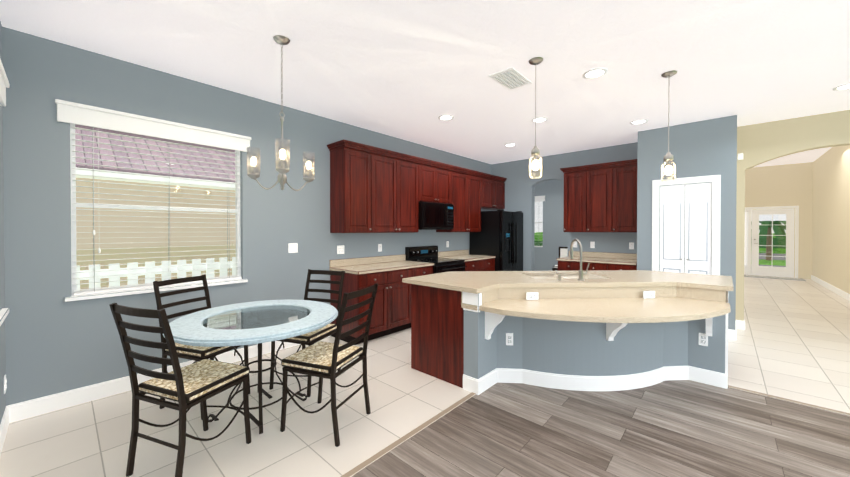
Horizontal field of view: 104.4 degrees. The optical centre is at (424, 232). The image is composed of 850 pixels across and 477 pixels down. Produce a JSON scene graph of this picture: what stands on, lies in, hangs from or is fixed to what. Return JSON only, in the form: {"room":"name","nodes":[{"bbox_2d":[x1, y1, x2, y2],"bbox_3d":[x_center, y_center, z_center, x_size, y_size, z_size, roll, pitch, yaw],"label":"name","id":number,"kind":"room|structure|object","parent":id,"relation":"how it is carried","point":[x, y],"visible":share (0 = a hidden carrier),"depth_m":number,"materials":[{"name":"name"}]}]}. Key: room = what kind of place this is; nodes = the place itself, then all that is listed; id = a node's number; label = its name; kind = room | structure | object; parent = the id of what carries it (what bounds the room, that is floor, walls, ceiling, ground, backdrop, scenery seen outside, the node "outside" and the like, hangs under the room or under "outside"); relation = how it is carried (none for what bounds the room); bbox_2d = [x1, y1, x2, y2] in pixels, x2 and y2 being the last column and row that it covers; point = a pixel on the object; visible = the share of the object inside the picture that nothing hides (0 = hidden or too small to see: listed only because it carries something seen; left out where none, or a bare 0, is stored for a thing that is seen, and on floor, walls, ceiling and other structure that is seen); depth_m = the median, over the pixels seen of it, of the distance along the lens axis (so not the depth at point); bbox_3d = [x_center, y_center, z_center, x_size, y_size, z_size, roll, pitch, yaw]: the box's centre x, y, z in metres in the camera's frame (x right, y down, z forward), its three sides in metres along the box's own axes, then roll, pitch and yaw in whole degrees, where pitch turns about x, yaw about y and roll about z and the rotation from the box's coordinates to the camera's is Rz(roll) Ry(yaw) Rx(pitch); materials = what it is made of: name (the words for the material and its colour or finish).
{"room":"kitchen","nodes":[
{"label":"kitchen","id":0,"kind":"room"},
{"bbox_2d":[0,21,23,454],"bbox_3d":[-0.311,-0.030,-0.154,7.780,2.877,0.210,0,1,42],"label":"wall","id":1,"kind":"structure","parent":0,"point":[11,327],"depth_m":2.41,"materials":[{"name":"blue"}]},
{"bbox_2d":[0,59,9,106],"bbox_3d":[-2.206,-0.256,1.611,1.916,1.542,0.107,0,1,42],"label":"window blind","id":2,"kind":"object","parent":1,"relation":"attached to","point":[4,83],"visible":1,"depth_m":2.14,"materials":[{"name":"white"}]},
{"bbox_2d":[4,375,6,393],"bbox_3d":[-2.935,1.057,2.307,0.070,0.116,0.010,0,1,42],"label":"electrical outlet plate","id":3,"kind":"object","parent":1,"relation":"attached to","point":[5,380],"depth_m":2.30,"materials":[{"name":"white plastic"}]},
{"bbox_2d":[20,32,491,418],"bbox_3d":[-0.827,-0.073,4.931,0.185,2.877,6.690,0,1,42],"label":"wall","id":4,"kind":"structure","parent":0,"point":[60,345],"depth_m":2.97,"materials":[{"name":"blue"}]},
{"bbox_2d":[55,99,250,295],"bbox_3d":[-2.410,-0.269,3.111,0.107,1.542,1.426,0,1,42],"label":"window blind","id":5,"kind":"object","parent":4,"relation":"attached to","point":[84,115],"visible":0.9,"depth_m":2.98,"materials":[{"name":"white"}]},
{"bbox_2d":[288,243,297,252],"bbox_3d":[-1.594,0.183,3.989,0.009,0.116,0.116,0,1,42],"label":"electrical outlet plate","id":6,"kind":"object","parent":4,"relation":"attached to","point":[292,247],"depth_m":3.99,"materials":[{"name":"white plastic"}]},
{"bbox_2d":[337,245,343,253],"bbox_3d":[-1.143,0.229,4.485,0.010,0.116,0.116,0,1,42],"label":"electrical outlet plate","id":7,"kind":"object","parent":4,"relation":"attached to","point":[340,249],"depth_m":4.48,"materials":[{"name":"white plastic"}]},
{"bbox_2d":[328,144,374,232],"bbox_3d":[-0.969,-0.554,4.426,0.339,1.105,0.477,0,1,42],"label":"upper cabinet","id":8,"kind":"object","parent":4,"relation":"attached to","point":[373,189],"depth_m":4.28,"materials":[{"name":"brown wood"}]},
{"bbox_2d":[378,244,381,251],"bbox_3d":[-0.680,0.224,4.996,0.010,0.116,0.070,0,1,42],"label":"electrical outlet plate","id":9,"kind":"object","parent":4,"relation":"attached to","point":[379,245],"depth_m":4.99,"materials":[{"name":"white plastic"}]},
{"bbox_2d":[375,152,422,231],"bbox_3d":[-0.537,-0.558,4.903,0.339,1.105,1.059,0,1,42],"label":"upper cabinet","id":10,"kind":"object","parent":4,"relation":"attached to","point":[398,179],"depth_m":4.80,"materials":[{"name":"brown wood"}]},
{"bbox_2d":[423,160,450,203],"bbox_3d":[0.053,-0.809,5.550,0.339,0.615,0.820,0,1,42],"label":"upper cabinet","id":11,"kind":"object","parent":4,"relation":"attached to","point":[436,178],"depth_m":5.45,"materials":[{"name":"brown wood"}]},
{"bbox_2d":[419,201,453,229],"bbox_3d":[0.094,-0.274,5.519,0.449,0.437,0.800,0,1,42],"label":"microwave","id":12,"kind":"object","parent":11,"relation":"attached to","point":[435,216],"visible":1,"depth_m":5.34,"materials":[{"name":"black metal"}]},
{"bbox_2d":[436,168,482,231],"bbox_3d":[0.651,-0.569,6.212,0.339,1.105,1.084,0,1,42],"label":"upper cabinet","id":13,"kind":"object","parent":4,"relation":"attached to","point":[466,187],"depth_m":6.08,"materials":[{"name":"brown wood"}]},
{"bbox_2d":[483,176,505,209],"bbox_3d":[1.290,-0.820,6.914,0.339,0.615,0.942,0,1,42],"label":"upper cabinet","id":14,"kind":"object","parent":4,"relation":"attached to","point":[493,190],"depth_m":6.80,"materials":[{"name":"brown wood"}]},
{"bbox_2d":[0,275,849,476],"bbox_3d":[4.113,1.379,5.829,9.250,0.056,15.000,0,1,42],"label":"floor","id":15,"kind":"structure","parent":0,"point":[779,406],"depth_m":2.38,"materials":[{"name":"tile"}]},
{"bbox_2d":[109,303,250,476],"bbox_3d":[-1.440,0.889,2.018,0.430,1.004,0.589,0,1,20],"label":"chair","id":16,"kind":"object","parent":15,"relation":"on","point":[187,387],"visible":1,"depth_m":1.88,"materials":[{"name":"brown metal"}]},
{"bbox_2d":[153,274,249,419],"bbox_3d":[-1.818,0.883,2.725,0.589,1.004,0.430,0,1,19],"label":"chair","id":17,"kind":"object","parent":15,"relation":"on","point":[196,353],"visible":0.42,"depth_m":2.65,"materials":[{"name":"brown metal"}]},
{"bbox_2d":[163,299,337,433],"bbox_3d":[-1.274,0.999,2.544,1.170,0.740,1.170,0,1,42],"label":"dining table","id":18,"kind":"object","parent":15,"relation":"on","point":[259,323],"visible":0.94,"depth_m":2.39,"materials":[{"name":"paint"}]},
{"bbox_2d":[269,269,344,396],"bbox_3d":[-1.092,0.880,3.087,0.430,1.004,0.589,0,1,19],"label":"chair","id":19,"kind":"object","parent":15,"relation":"on","point":[311,338],"visible":0.5,"depth_m":3.09,"materials":[{"name":"brown metal"}]},
{"bbox_2d":[280,283,377,446],"bbox_3d":[-0.698,0.886,2.412,0.589,1.004,0.430,0,1,20],"label":"chair","id":20,"kind":"object","parent":15,"relation":"on","point":[321,360],"visible":1,"depth_m":2.30,"materials":[{"name":"brown metal"}]},
{"bbox_2d":[330,262,416,344],"bbox_3d":[-0.696,0.932,4.528,0.624,0.872,0.976,0,1,42],"label":"base cabinet","id":21,"kind":"object","parent":15,"relation":"on","point":[391,313],"depth_m":4.26,"materials":[{"name":"brown wood"}]},
{"bbox_2d":[389,262,432,275],"bbox_3d":[-0.275,0.928,4.993,0.624,0.872,0.519,0,1,42],"label":"base cabinet","id":22,"kind":"object","parent":15,"relation":"on","point":[423,268],"depth_m":4.83,"materials":[{"name":"beige stone"}]},
{"bbox_2d":[405,245,466,273],"bbox_3d":[0.200,0.795,5.431,0.736,1.130,0.760,0,1,42],"label":"stove","id":23,"kind":"object","parent":15,"relation":"on","point":[428,254],"visible":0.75,"depth_m":5.39,"materials":[{"name":"black metal"}]},
{"bbox_2d":[433,254,494,270],"bbox_3d":[0.763,0.919,6.137,0.624,0.872,1.030,0,1,42],"label":"base cabinet","id":24,"kind":"object","parent":15,"relation":"on","point":[473,263],"depth_m":5.94,"materials":[{"name":"brown wood"}]},
{"bbox_2d":[470,210,522,270],"bbox_3d":[1.501,0.452,6.766,0.806,1.795,0.880,0,1,42],"label":"fridge","id":25,"kind":"object","parent":15,"relation":"on","point":[499,235],"visible":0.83,"depth_m":6.43,"materials":[{"name":"black metal"}]},
{"bbox_2d":[552,247,567,270],"bbox_3d":[3.483,0.847,8.219,0.460,0.980,0.460,0,1,42],"label":"chair","id":26,"kind":"object","parent":15,"relation":"on","point":[563,251],"visible":0.19,"depth_m":8.38,"materials":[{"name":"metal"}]},
{"bbox_2d":[411,275,727,394],"bbox_3d":[1.539,1.018,3.440,2.384,0.720,2.394,0,1,42],"label":"kitchen island","id":27,"kind":"object","parent":15,"relation":"on","point":[478,332],"depth_m":2.98,"materials":[{"name":"blue"}]},
{"bbox_2d":[478,291,729,354],"bbox_3d":[1.573,0.643,2.875,1.610,0.035,1.580,0,1,42],"label":"island countertop","id":28,"kind":"structure","parent":27,"relation":"on","point":[696,324],"depth_m":2.90,"materials":[{"name":"beige stone"}]},
{"bbox_2d":[530,271,613,302],"bbox_3d":[1.524,0.574,3.395,0.619,0.208,0.618,0,1,42],"label":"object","id":29,"kind":"structure","parent":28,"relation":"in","point":[592,288],"depth_m":3.12,"materials":[{"name":"beige stone"}]},
{"bbox_2d":[556,251,636,270],"bbox_3d":[2.953,0.853,5.616,1.202,1.012,0.661,0,1,42],"label":"base cabinet","id":30,"kind":"object","parent":15,"relation":"on","point":[609,261],"visible":0.27,"depth_m":5.56,"materials":[{"name":"brown wood"}]},
{"bbox_2d":[744,275,805,280],"bbox_3d":[10.247,1.317,9.726,1.240,0.014,0.615,0,1,42],"label":"door mat","id":31,"kind":"object","parent":15,"relation":"on","point":[783,278],"visible":1,"depth_m":9.70,"materials":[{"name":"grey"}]},
{"bbox_2d":[0,0,849,166],"bbox_3d":[4.113,-1.806,5.802,9.250,0.573,15.000,0,1,42],"label":"ceiling","id":32,"kind":"structure","parent":0,"point":[411,70],"depth_m":2.81,"materials":[{"name":"white paint"}]},
{"bbox_2d":[247,35,314,190],"bbox_3d":[-1.064,-0.911,2.577,0.497,1.161,0.467,0,1,42],"label":"chandelier","id":33,"kind":"object","parent":32,"relation":"hanging from","point":[283,169],"visible":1,"depth_m":2.54,"materials":[{"name":"silver metal"}]},
{"bbox_2d":[438,115,453,120],"bbox_3d":[0.274,-1.501,4.305,0.209,0.009,0.209,0,1,33],"label":"recessed light","id":34,"kind":"object","parent":32,"relation":"in","point":[443,117],"depth_m":4.30,"materials":[{"name":"white plastic"}]},
{"bbox_2d":[489,67,531,89],"bbox_3d":[0.837,-1.492,3.213,0.240,0.010,0.420,0,1,42],"label":"ceiling vent","id":35,"kind":"object","parent":32,"relation":"in","point":[511,78],"visible":0.98,"depth_m":3.20,"materials":[{"name":"white metal"}]},
{"bbox_2d":[504,143,516,146],"bbox_3d":[1.474,-1.513,5.687,0.209,0.009,0.209,0,1,36],"label":"recessed light","id":36,"kind":"object","parent":32,"relation":"in","point":[510,144],"depth_m":5.67,"materials":[{"name":"white"}]},
{"bbox_2d":[528,57,542,177],"bbox_3d":[0.961,-0.987,2.863,0.124,1.013,0.124,0,1,42],"label":"pendant light","id":37,"kind":"object","parent":32,"relation":"hanging from","point":[535,150],"visible":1,"depth_m":2.85,"materials":[{"name":"glass"}]},
{"bbox_2d":[531,117,547,122],"bbox_3d":[1.524,-1.502,4.387,0.209,0.009,0.209,0,0,3],"label":"recessed light","id":38,"kind":"object","parent":32,"relation":"in","point":[539,119],"depth_m":4.37,"materials":[{"name":"white"}]},
{"bbox_2d":[583,68,607,78],"bbox_3d":[1.594,-1.491,3.095,0.209,0.009,0.209,0,0,3],"label":"recessed light","id":39,"kind":"object","parent":32,"relation":"in","point":[594,73],"depth_m":3.09,"materials":[{"name":"white"}]},
{"bbox_2d":[630,119,647,124],"bbox_3d":[2.900,-1.503,4.475,0.209,0.009,0.209,0,0,3],"label":"recessed light","id":40,"kind":"object","parent":32,"relation":"in","point":[640,121],"depth_m":4.45,"materials":[{"name":"white plastic"}]},
{"bbox_2d":[661,70,676,181],"bbox_3d":[2.291,-0.989,3.101,0.124,1.013,0.124,0,1,42],"label":"pendant light","id":41,"kind":"object","parent":32,"relation":"hanging from","point":[668,157],"visible":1,"depth_m":3.10,"materials":[{"name":"glass"}]},
{"bbox_2d":[833,83,849,90],"bbox_3d":[4.320,-1.493,3.362,0.209,0.009,0.209,0,1,36],"label":"recessed light","id":42,"kind":"object","parent":32,"relation":"in","point":[845,86],"depth_m":3.39,"materials":[{"name":"white"}]},
{"bbox_2d":[492,110,849,329],"bbox_3d":[3.755,-0.339,5.421,9.250,3.400,0.164,0,1,42],"label":"wall","id":43,"kind":"structure","parent":0,"point":[817,228],"depth_m":7.29,"materials":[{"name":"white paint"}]},
{"bbox_2d":[534,196,544,246],"bbox_3d":[3.047,-0.338,10.035,1.256,1.502,0.107,0,1,42],"label":"window blind","id":44,"kind":"object","parent":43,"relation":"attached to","point":[539,198],"visible":0.25,"depth_m":9.74,"materials":[{"name":"white"}]},
{"bbox_2d":[590,242,594,247],"bbox_3d":[3.034,0.216,5.977,0.070,0.116,0.010,0,1,42],"label":"electrical outlet plate","id":45,"kind":"object","parent":43,"relation":"attached to","point":[592,244],"depth_m":5.97,"materials":[{"name":"white plastic"}]},
{"bbox_2d":[560,159,636,231],"bbox_3d":[3.034,-0.590,5.717,1.230,1.155,0.385,0,1,42],"label":"upper cabinet","id":46,"kind":"object","parent":43,"relation":"attached to","point":[601,197],"visible":0.96,"depth_m":5.57,"materials":[{"name":"brown wood"}]},
{"bbox_2d":[629,242,633,248],"bbox_3d":[3.486,0.219,5.567,0.070,0.116,0.010,0,1,42],"label":"electrical outlet plate","id":47,"kind":"object","parent":43,"relation":"attached to","point":[631,245],"depth_m":5.57,"materials":[{"name":"white plastic"}]},
{"bbox_2d":[737,153,742,159],"bbox_3d":[4.457,-1.078,4.663,0.060,0.090,0.027,0,1,42],"label":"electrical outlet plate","id":48,"kind":"object","parent":43,"relation":"attached to","point":[739,156],"depth_m":4.65,"materials":[{"name":"white plastic"}]},
{"bbox_2d":[744,211,747,264],"bbox_3d":[9.961,0.170,10.383,0.280,1.696,0.024,0,1,42],"label":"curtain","id":49,"kind":"object","parent":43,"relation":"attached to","point":[745,255],"visible":0.23,"depth_m":10.32,"materials":[{"name":"white fabric"}]},
{"bbox_2d":[636,116,727,275],"bbox_3d":[3.566,-0.071,4.641,0.980,2.877,0.116,0,1,42],"label":"wall","id":50,"kind":"structure","parent":0,"point":[682,223],"depth_m":4.56,"materials":[{"name":"blue"}]},
{"bbox_2d":[728,115,739,339],"bbox_3d":[4.159,-0.331,4.474,0.120,3.400,0.664,0,1,42],"label":"wall","id":51,"kind":"structure","parent":0,"point":[733,131],"depth_m":4.25,"materials":[{"name":"blue"}]},
{"label":"outside","id":52,"kind":"structure","parent":0,"visible":0},
{"bbox_2d":[75,124,785,290],"bbox_3d":[1.344,-1.903,8.516,70.000,6.713,75.000,0,1,42],"label":"scenery","id":53,"kind":"structure","parent":52,"point":[162,232],"depth_m":8.36,"materials":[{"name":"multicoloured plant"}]}
]}

